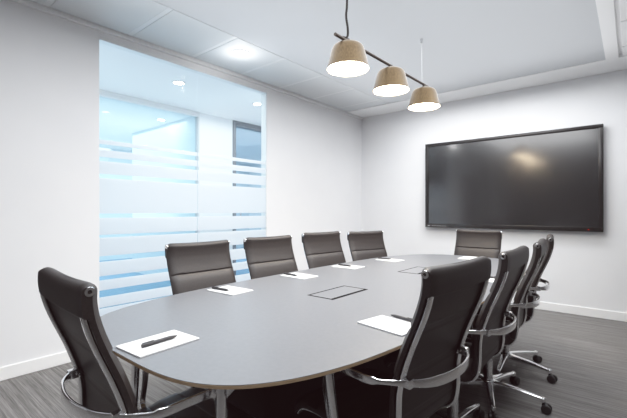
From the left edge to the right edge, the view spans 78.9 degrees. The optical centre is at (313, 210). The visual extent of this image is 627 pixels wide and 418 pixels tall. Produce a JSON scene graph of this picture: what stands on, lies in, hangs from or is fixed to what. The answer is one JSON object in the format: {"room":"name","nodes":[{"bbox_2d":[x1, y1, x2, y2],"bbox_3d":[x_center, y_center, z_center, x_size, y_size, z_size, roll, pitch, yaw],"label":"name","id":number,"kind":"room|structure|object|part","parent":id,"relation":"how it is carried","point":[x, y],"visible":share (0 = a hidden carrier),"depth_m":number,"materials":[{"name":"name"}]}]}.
{"room":"conference room","nodes":[
{"label":"conference room","id":0,"kind":"room"},
{"bbox_2d":[132,117,194,274],"bbox_3d":[-2.606,-0.165,6.675,2.240,2.670,0.100,0,0,40],"label":"wall","id":1,"kind":"structure","parent":0,"point":[180,134],"depth_m":6.58,"materials":[{"name":"white"}]},
{"bbox_2d":[99,147,248,260],"bbox_3d":[-5.480,-0.165,8.491,0.100,2.670,10.400,0,0,40],"label":"wall","id":2,"kind":"structure","parent":0,"point":[127,215],"depth_m":9.32,"materials":[{"name":"white"}]},
{"bbox_2d":[0,0,361,366],"bbox_3d":[-1.636,-0.165,3.329,0.100,2.670,7.610,0,0,40],"label":"wall","id":3,"kind":"structure","parent":0,"point":[49,64],"depth_m":2.92,"materials":[{"name":"paint"}]},
{"bbox_2d":[0,351,70,380],"bbox_3d":[-1.592,1.123,3.292,0.014,0.095,7.410,0,0,40],"label":"baseboard","id":4,"kind":"structure","parent":3,"relation":"attached to","point":[45,362],"depth_m":2.76,"materials":[{"name":"white paint"}]},
{"bbox_2d":[99,36,197,315],"bbox_3d":[-1.488,-0.133,3.491,0.078,2.605,0.932,0,0,40],"label":"window","id":5,"kind":"structure","parent":3,"relation":"in","point":[116,196],"depth_m":3.38,"materials":[{"name":"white glass"}]},
{"bbox_3d":[-1.488,-0.133,3.491,0.078,2.605,0.932,0,0,40],"label":"frame","id":6,"kind":"part","parent":5,"relation":"part of","materials":[{"name":"white metal"}]},
{"bbox_2d":[9,0,363,119],"bbox_3d":[-1.584,-1.495,3.286,0.035,0.050,7.410,0,0,40],"label":"trim","id":7,"kind":"structure","parent":3,"relation":"attached to","point":[28,3],"depth_m":3.46,"materials":[{"name":"grey paint"}]},
{"bbox_2d":[194,68,266,281],"bbox_3d":[-0.888,-0.133,4.209,0.078,2.605,0.940,0,0,40],"label":"window","id":8,"kind":"structure","parent":3,"relation":"in","point":[210,198],"depth_m":4.21,"materials":[{"name":"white glass"}]},
{"bbox_2d":[199,113,232,262],"bbox_3d":[-0.220,-0.165,7.704,0.100,2.670,4.860,0,0,40],"label":"wall","id":9,"kind":"structure","parent":0,"point":[215,133],"depth_m":6.03,"materials":[{"name":"white"}]},
{"bbox_2d":[99,90,199,117],"bbox_3d":[-3.540,-0.165,3.702,0.100,2.670,5.540,0,0,40],"label":"trim","id":10,"kind":"structure","parent":9,"relation":"attached to","point":[103,94],"depth_m":5.17,"materials":[{"name":"white metal"}]},
{"bbox_2d":[110,98,198,232],"bbox_3d":[-3.536,-0.165,3.699,0.070,2.670,5.540,0,0,40],"label":"window","id":11,"kind":"structure","parent":9,"relation":"in","point":[196,118],"depth_m":5.79,"materials":[{"name":"clear glass"}]},
{"bbox_3d":[-1.772,-0.165,5.809,0.070,2.670,0.030,0,0,40],"label":"frame","id":12,"kind":"part","parent":11,"relation":"part of","materials":[{"name":"silver metal"}]},
{"bbox_2d":[233,120,260,275],"bbox_3d":[-1.091,-0.165,6.614,0.162,2.670,0.810,0,0,40],"label":"door frame","id":13,"kind":"structure","parent":9,"relation":"in","point":[238,124],"depth_m":6.31,"materials":[{"name":"grey metal"}]},
{"bbox_2d":[249,164,260,229],"bbox_3d":[-3.040,-0.165,6.451,6.260,2.670,10.600,0,0,40],"label":"wall","id":14,"kind":"structure","parent":0,"point":[254,165],"depth_m":12.25,"materials":[{"name":"white"}]},
{"bbox_2d":[0,247,626,417],"bbox_3d":[-0.870,1.220,4.572,12.000,0.100,10.500,0,0,40],"label":"floor","id":15,"kind":"structure","parent":0,"point":[587,355],"depth_m":2.63,"materials":[{"name":"grey wood"}]},
{"bbox_2d":[38,267,254,417],"bbox_3d":[-0.513,0.672,1.244,0.670,0.996,0.640,0,0,43],"label":"office chair","id":16,"kind":"object","parent":15,"relation":"on","point":[105,390],"visible":0.95,"depth_m":1.05,"materials":[{"name":"leather"}]},
{"bbox_3d":[-0.652,0.524,1.383,0.023,0.544,0.565,0,0,43],"label":"rail","id":17,"kind":"part","parent":16,"relation":"part of","materials":[{"name":"silver metal"}]},
{"bbox_3d":[-0.647,0.447,1.098,0.428,0.544,0.164,0,0,43],"label":"backrest","id":18,"kind":"part","parent":16,"relation":"part of","materials":[{"name":"leather"}]},
{"bbox_3d":[-0.363,0.524,1.114,0.023,0.544,0.565,0,0,43],"label":"rail","id":19,"kind":"part","parent":16,"relation":"part of","materials":[{"name":"silver metal"}]},
{"bbox_3d":[-0.568,0.633,1.183,0.543,0.251,0.346,0,0,43],"label":"armrest","id":20,"kind":"part","parent":16,"relation":"part of","materials":[{"name":"silver metal"}]},
{"bbox_3d":[-0.454,0.746,1.306,0.432,0.081,0.459,0,0,43],"label":"seat","id":21,"kind":"part","parent":16,"relation":"part of","materials":[{"name":"leather"}]},
{"bbox_2d":[165,240,235,400],"bbox_3d":[-0.475,0.678,2.166,0.658,0.982,0.642,0,0,42],"label":"office chair","id":22,"kind":"object","parent":15,"relation":"on","point":[191,266],"visible":0.3,"depth_m":2.27,"materials":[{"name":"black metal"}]},
{"bbox_3d":[-0.653,0.459,2.297,0.164,0.544,0.428,0,0,42],"label":"backrest","id":23,"kind":"part","parent":22,"relation":"part of","materials":[{"name":"leather"}]},
{"bbox_2d":[243,235,297,278],"bbox_3d":[-0.116,0.676,2.602,0.655,0.985,0.650,0,0,45],"label":"office chair","id":24,"kind":"object","parent":15,"relation":"on","point":[273,255],"visible":0.2,"depth_m":2.72,"materials":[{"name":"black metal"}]},
{"bbox_2d":[100,254,525,417],"bbox_3d":[0.451,0.802,2.419,1.310,0.736,3.270,0,0,40],"label":"conference table","id":25,"kind":"object","parent":15,"relation":"on","point":[269,346],"visible":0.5,"depth_m":1.51,"materials":[{"name":"grey laminate"}]},
{"bbox_3d":[-0.720,0.811,1.527,0.065,0.694,0.034,0,0,-2],"label":"leg","id":26,"kind":"part","parent":25,"relation":"part of","materials":[{"name":"silver metal"}]},
{"bbox_2d":[115,330,198,357],"bbox_3d":[-0.508,0.432,1.251,0.148,0.006,0.210,0,0,37],"label":"notepad","id":27,"kind":"object","parent":25,"relation":"on","point":[134,348],"visible":0.98,"depth_m":1.23,"materials":[{"name":"white paper"}]},
{"bbox_2d":[141,335,177,347],"bbox_3d":[-0.499,0.421,1.243,0.013,0.015,0.126,0,0,37],"label":"pen","id":28,"kind":"object","parent":27,"relation":"on","point":[152,342],"visible":1,"depth_m":1.23,"materials":[{"name":"grey"}]},
{"bbox_3d":[-0.260,0.811,1.050,0.034,0.694,0.063,0,0,11],"label":"leg","id":29,"kind":"part","parent":25,"relation":"part of","materials":[{"name":"silver metal"}]},
{"bbox_2d":[207,286,252,295],"bbox_3d":[-0.455,0.432,2.075,0.210,0.006,0.148,0,0,37],"label":"notepad","id":30,"kind":"object","parent":25,"relation":"on","point":[232,291],"visible":0.94,"depth_m":2.06,"materials":[{"name":"white paper"}]},
{"bbox_2d":[212,286,228,290],"bbox_3d":[-0.504,0.421,2.067,0.126,0.015,0.013,0,0,32],"label":"pen","id":31,"kind":"object","parent":30,"relation":"on","point":[213,287],"visible":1,"depth_m":2.06,"materials":[{"name":"grey plastic"}]},
{"bbox_2d":[280,273,317,279],"bbox_3d":[-0.097,0.432,2.535,0.210,0.006,0.148,0,0,40],"label":"notepad","id":32,"kind":"object","parent":25,"relation":"on","point":[299,275],"visible":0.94,"depth_m":2.50,"materials":[{"name":"white paper"}]},
{"bbox_3d":[0.083,0.811,1.200,0.120,0.697,0.034,0,0,14],"label":"leg","id":33,"kind":"part","parent":25,"relation":"part of","materials":[{"name":"silver metal"}]},
{"bbox_3d":[0.132,0.434,2.044,0.135,0.001,0.305,0,0,40],"label":"flap lid","id":34,"kind":"part","parent":25,"relation":"part of","materials":[{"name":"grey laminate"}]},
{"bbox_2d":[332,265,364,268],"bbox_3d":[0.268,0.432,2.956,0.210,0.006,0.148,0,0,39],"label":"notepad","id":35,"kind":"object","parent":25,"relation":"on","point":[337,266],"visible":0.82,"depth_m":2.93,"materials":[{"name":"white paper"}]},
{"bbox_2d":[357,315,410,336],"bbox_3d":[0.293,0.432,1.445,0.148,0.006,0.210,0,0,-40],"label":"notepad","id":36,"kind":"object","parent":25,"relation":"on","point":[398,327],"visible":0.76,"depth_m":1.44,"materials":[{"name":"white paper"}]},
{"bbox_2d":[375,259,404,261],"bbox_3d":[0.672,0.432,3.361,0.148,0.006,0.210,0,0,-44],"label":"notepad","id":37,"kind":"object","parent":25,"relation":"on","point":[390,260],"visible":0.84,"depth_m":3.31,"materials":[{"name":"white paper"}]},
{"bbox_2d":[391,314,411,321],"bbox_3d":[0.353,0.421,1.502,0.013,0.015,0.126,0,0,-38],"label":"pen","id":38,"kind":"object","parent":25,"relation":"on","point":[393,315],"visible":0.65,"depth_m":1.50,"materials":[{"name":"grey plastic"}]},
{"bbox_3d":[0.764,0.434,2.799,0.135,0.001,0.305,0,0,40],"label":"flap lid","id":39,"kind":"part","parent":25,"relation":"part of","materials":[{"name":"grey laminate"}]},
{"bbox_2d":[458,256,475,259],"bbox_3d":[1.431,0.432,3.496,0.148,0.006,0.210,0,0,38],"label":"notepad","id":40,"kind":"object","parent":25,"relation":"on","point":[463,257],"visible":0.58,"depth_m":3.52,"materials":[{"name":"white paper"}]},
{"bbox_2d":[301,231,345,268],"bbox_3d":[0.263,0.673,3.063,0.655,0.991,0.650,0,0,-42],"label":"office chair","id":41,"kind":"object","parent":15,"relation":"on","point":[321,249],"visible":0.29,"depth_m":3.19,"materials":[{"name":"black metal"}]},
{"bbox_2d":[347,230,386,260],"bbox_3d":[0.672,0.682,3.433,0.664,0.976,0.649,0,0,-32],"label":"office chair","id":42,"kind":"object","parent":15,"relation":"on","point":[363,245],"visible":0.25,"depth_m":3.63,"materials":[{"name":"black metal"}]},
{"bbox_2d":[293,256,490,417],"bbox_3d":[0.248,0.665,1.412,0.639,1.008,0.661,0,0,-44],"label":"office chair","id":43,"kind":"object","parent":15,"relation":"on","point":[428,368],"visible":0.95,"depth_m":1.26,"materials":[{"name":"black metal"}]},
{"bbox_3d":[0.139,0.510,1.273,0.023,0.544,0.565,0,0,-44],"label":"rail","id":44,"kind":"part","parent":43,"relation":"part of","materials":[{"name":"silver metal"}]},
{"bbox_3d":[0.226,0.732,1.466,0.432,0.081,0.459,0,0,-44],"label":"seat","id":45,"kind":"part","parent":43,"relation":"part of","materials":[{"name":"leather"}]},
{"bbox_3d":[0.342,0.619,1.347,0.543,0.251,0.346,0,0,-44],"label":"armrest","id":46,"kind":"part","parent":43,"relation":"part of","materials":[{"name":"silver metal"}]},
{"bbox_3d":[0.423,0.433,1.263,0.428,0.544,0.164,0,0,-44],"label":"backrest","id":47,"kind":"part","parent":43,"relation":"part of","materials":[{"name":"leather"}]},
{"bbox_3d":[0.422,0.510,1.548,0.023,0.544,0.565,0,0,-44],"label":"rail","id":48,"kind":"part","parent":43,"relation":"part of","materials":[{"name":"silver metal"}]},
{"bbox_2d":[384,245,528,417],"bbox_3d":[0.726,0.670,1.939,0.656,0.997,0.647,0,0,40],"label":"office chair","id":49,"kind":"object","parent":15,"relation":"on","point":[488,338],"visible":0.68,"depth_m":1.75,"materials":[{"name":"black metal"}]},
{"bbox_3d":[0.630,1.085,2.088,0.044,0.053,0.280,0,0,-26],"label":"leg","id":50,"kind":"part","parent":49,"relation":"part of","materials":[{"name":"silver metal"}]},
{"bbox_3d":[0.661,0.743,1.970,0.459,0.081,0.432,0,0,40],"label":"seat","id":51,"kind":"part","parent":49,"relation":"part of","materials":[{"name":"leather"}]},
{"bbox_3d":[0.594,0.521,1.769,0.565,0.544,0.023,0,0,40],"label":"rail","id":52,"kind":"part","parent":49,"relation":"part of","materials":[{"name":"silver metal"}]},
{"bbox_3d":[0.831,1.085,2.053,0.280,0.053,0.044,0,0,-44],"label":"leg","id":53,"kind":"part","parent":49,"relation":"part of","materials":[{"name":"silver metal"}]},
{"bbox_3d":[0.789,0.630,1.863,0.346,0.251,0.543,0,0,40],"label":"armrest","id":54,"kind":"part","parent":49,"relation":"part of","materials":[{"name":"silver metal"}]},
{"bbox_3d":[0.878,0.444,1.788,0.164,0.544,0.428,0,0,40],"label":"backrest","id":55,"kind":"part","parent":49,"relation":"part of","materials":[{"name":"leather"}]},
{"bbox_3d":[0.847,0.521,2.071,0.565,0.544,0.023,0,0,40],"label":"rail","id":56,"kind":"part","parent":49,"relation":"part of","materials":[{"name":"silver metal"}]},
{"bbox_2d":[454,229,501,258],"bbox_3d":[1.474,0.677,3.571,0.653,0.983,0.652,0,0,40],"label":"office chair","id":57,"kind":"object","parent":15,"relation":"on","point":[476,243],"visible":0.25,"depth_m":3.74,"materials":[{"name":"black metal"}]},
{"bbox_2d":[460,238,551,417],"bbox_3d":[1.117,0.671,2.381,0.655,0.998,0.682,0,0,35],"label":"office chair","id":58,"kind":"object","parent":15,"relation":"on","point":[519,306],"visible":0.64,"depth_m":2.22,"materials":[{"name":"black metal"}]},
{"bbox_3d":[0.924,1.085,2.403,0.280,0.053,0.044,0,0,2],"label":"leg","id":59,"kind":"part","parent":58,"relation":"part of","materials":[{"name":"silver metal"}]},
{"bbox_3d":[1.050,0.743,2.432,0.459,0.081,0.432,0,0,35],"label":"seat","id":60,"kind":"part","parent":58,"relation":"part of","materials":[{"name":"leather"}]},
{"bbox_3d":[1.039,1.085,2.234,0.044,0.053,0.280,0,0,20],"label":"leg","id":61,"kind":"part","parent":58,"relation":"part of","materials":[{"name":"silver metal"}]},
{"bbox_3d":[1.001,0.521,2.225,0.565,0.544,0.023,0,0,35],"label":"rail","id":62,"kind":"part","parent":58,"relation":"part of","materials":[{"name":"silver metal"}]},
{"bbox_3d":[1.242,1.085,2.495,0.280,0.053,0.044,0,0,-34],"label":"leg","id":63,"kind":"part","parent":58,"relation":"part of","materials":[{"name":"silver metal"}]},
{"bbox_3d":[1.187,0.630,2.336,0.346,0.251,0.543,0,0,35],"label":"armrest","id":64,"kind":"part","parent":58,"relation":"part of","materials":[{"name":"silver metal"}]},
{"bbox_3d":[1.236,1.085,2.291,0.280,0.053,0.044,0,0,38],"label":"leg","id":65,"kind":"part","parent":58,"relation":"part of","materials":[{"name":"silver metal"}]},
{"bbox_3d":[1.282,0.444,2.269,0.164,0.544,0.428,0,0,35],"label":"backrest","id":66,"kind":"part","parent":58,"relation":"part of","materials":[{"name":"leather"}]},
{"bbox_3d":[1.226,0.521,2.549,0.565,0.544,0.023,0,0,35],"label":"rail","id":67,"kind":"part","parent":58,"relation":"part of","materials":[{"name":"silver metal"}]},
{"bbox_2d":[476,234,557,383],"bbox_3d":[1.421,0.670,2.830,0.658,0.997,0.639,0,0,32],"label":"office chair","id":68,"kind":"object","parent":15,"relation":"on","point":[506,354],"visible":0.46,"depth_m":2.62,"materials":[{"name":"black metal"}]},
{"bbox_3d":[1.336,1.085,2.704,0.044,0.053,0.280,0,0,35],"label":"leg","id":69,"kind":"part","parent":68,"relation":"part of","materials":[{"name":"silver metal"}]},
{"bbox_3d":[1.385,0.743,2.879,0.459,0.081,0.432,0,0,32],"label":"seat","id":70,"kind":"part","parent":68,"relation":"part of","materials":[{"name":"leather"}]},
{"bbox_3d":[1.347,0.521,2.670,0.565,0.544,0.023,0,0,32],"label":"rail","id":71,"kind":"part","parent":68,"relation":"part of","materials":[{"name":"silver metal"}]},
{"bbox_3d":[1.600,1.085,2.904,0.280,0.053,0.044,0,0,-19],"label":"leg","id":72,"kind":"part","parent":68,"relation":"part of","materials":[{"name":"silver metal"}]},
{"bbox_3d":[1.540,1.085,2.708,0.044,0.053,0.280,0,0,-37],"label":"leg","id":73,"kind":"part","parent":68,"relation":"part of","materials":[{"name":"silver metal"}]},
{"bbox_3d":[1.527,0.630,2.790,0.346,0.251,0.543,0,0,32],"label":"armrest","id":74,"kind":"part","parent":68,"relation":"part of","materials":[{"name":"silver metal"}]},
{"bbox_3d":[1.625,0.444,2.729,0.164,0.544,0.428,0,0,32],"label":"backrest","id":75,"kind":"part","parent":68,"relation":"part of","materials":[{"name":"leather"}]},
{"bbox_2d":[30,0,626,164],"bbox_3d":[-0.870,-1.563,4.572,12.000,0.134,10.500,0,0,40],"label":"ceiling","id":76,"kind":"structure","parent":0,"point":[468,49],"depth_m":3.52,"materials":[{"name":"white paint"}]},
{"bbox_2d":[171,80,185,85],"bbox_3d":[-1.577,-1.496,4.459,0.168,0.008,0.168,0,0,40],"label":"recessed light","id":77,"kind":"object","parent":76,"relation":"in","point":[175,82],"visible":1,"depth_m":4.46,"materials":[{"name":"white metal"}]},
{"bbox_2d":[231,49,249,56],"bbox_3d":[-0.692,-1.496,3.616,0.180,0.008,0.180,0,0,40],"label":"recessed light","id":78,"kind":"object","parent":76,"relation":"in","point":[236,52],"visible":1,"depth_m":3.61,"materials":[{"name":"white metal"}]},
{"bbox_2d":[327,0,439,110],"bbox_3d":[0.599,-1.209,2.915,0.276,0.606,1.452,0,0,40],"label":"pendant lamp","id":79,"kind":"object","parent":76,"relation":"hanging from","point":[348,58],"visible":1,"depth_m":2.78,"materials":[{"name":"brown metal"}]},
{"bbox_3d":[0.204,-1.304,2.440,0.026,0.415,0.059,0,0,40],"label":"cord","id":80,"kind":"part","parent":79,"relation":"part of","materials":[{"name":"black plastic"}]},
{"bbox_2d":[328,61,367,74],"bbox_3d":[0.223,-0.919,2.466,0.256,0.026,0.256,0,0,40],"label":"diffuser","id":81,"kind":"object","parent":79,"relation":"attached to","point":[334,67],"depth_m":2.43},
{"bbox_3d":[0.223,-0.999,2.466,0.276,0.166,0.276,0,0,40],"label":"lamp shade","id":82,"kind":"part","parent":79,"relation":"part of","materials":[{"name":"beige wood"}]},
{"bbox_3d":[0.584,-1.107,2.897,0.021,0.044,1.405,0,0,40],"label":"rod","id":83,"kind":"part","parent":79,"relation":"part of","materials":[{"name":"brown metal"}]},
{"bbox_2d":[374,85,407,94],"bbox_3d":[0.591,-0.919,2.905,0.256,0.026,0.256,0,0,40],"label":"diffuser","id":84,"kind":"object","parent":79,"relation":"attached to","point":[378,89],"depth_m":2.87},
{"bbox_3d":[0.591,-0.999,2.905,0.276,0.166,0.276,0,0,40],"label":"lamp shade","id":85,"kind":"part","parent":79,"relation":"part of","materials":[{"name":"beige wood"}]},
{"bbox_3d":[0.976,-0.999,3.366,0.276,0.166,0.276,0,0,40],"label":"lamp shade","id":86,"kind":"part","parent":79,"relation":"part of","materials":[{"name":"beige wood"}]},
{"bbox_2d":[409,103,438,110],"bbox_3d":[0.976,-0.919,3.366,0.256,0.026,0.256,0,0,40],"label":"diffuser","id":87,"kind":"object","parent":79,"relation":"attached to","point":[412,106],"depth_m":3.34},
{"bbox_2d":[362,69,626,312],"bbox_3d":[3.013,-0.165,4.337,5.740,2.670,0.100,0,0,40],"label":"wall","id":88,"kind":"structure","parent":0,"point":[583,269],"depth_m":4.62,"materials":[{"name":"paint"}]},
{"bbox_2d":[425,124,603,231],"bbox_3d":[2.366,-0.355,4.756,2.000,1.165,0.086,0,0,40],"label":"wall screen","id":89,"kind":"object","parent":88,"relation":"attached to","point":[547,180],"visible":1,"depth_m":4.60,"materials":[{"name":"black glass"}]},
{"bbox_2d":[511,298,626,321],"bbox_3d":[2.943,1.123,4.321,5.626,0.095,0.014,0,0,40],"label":"baseboard","id":90,"kind":"structure","parent":88,"relation":"attached to","point":[591,312],"depth_m":4.25,"materials":[{"name":"white paint"}]}
]}

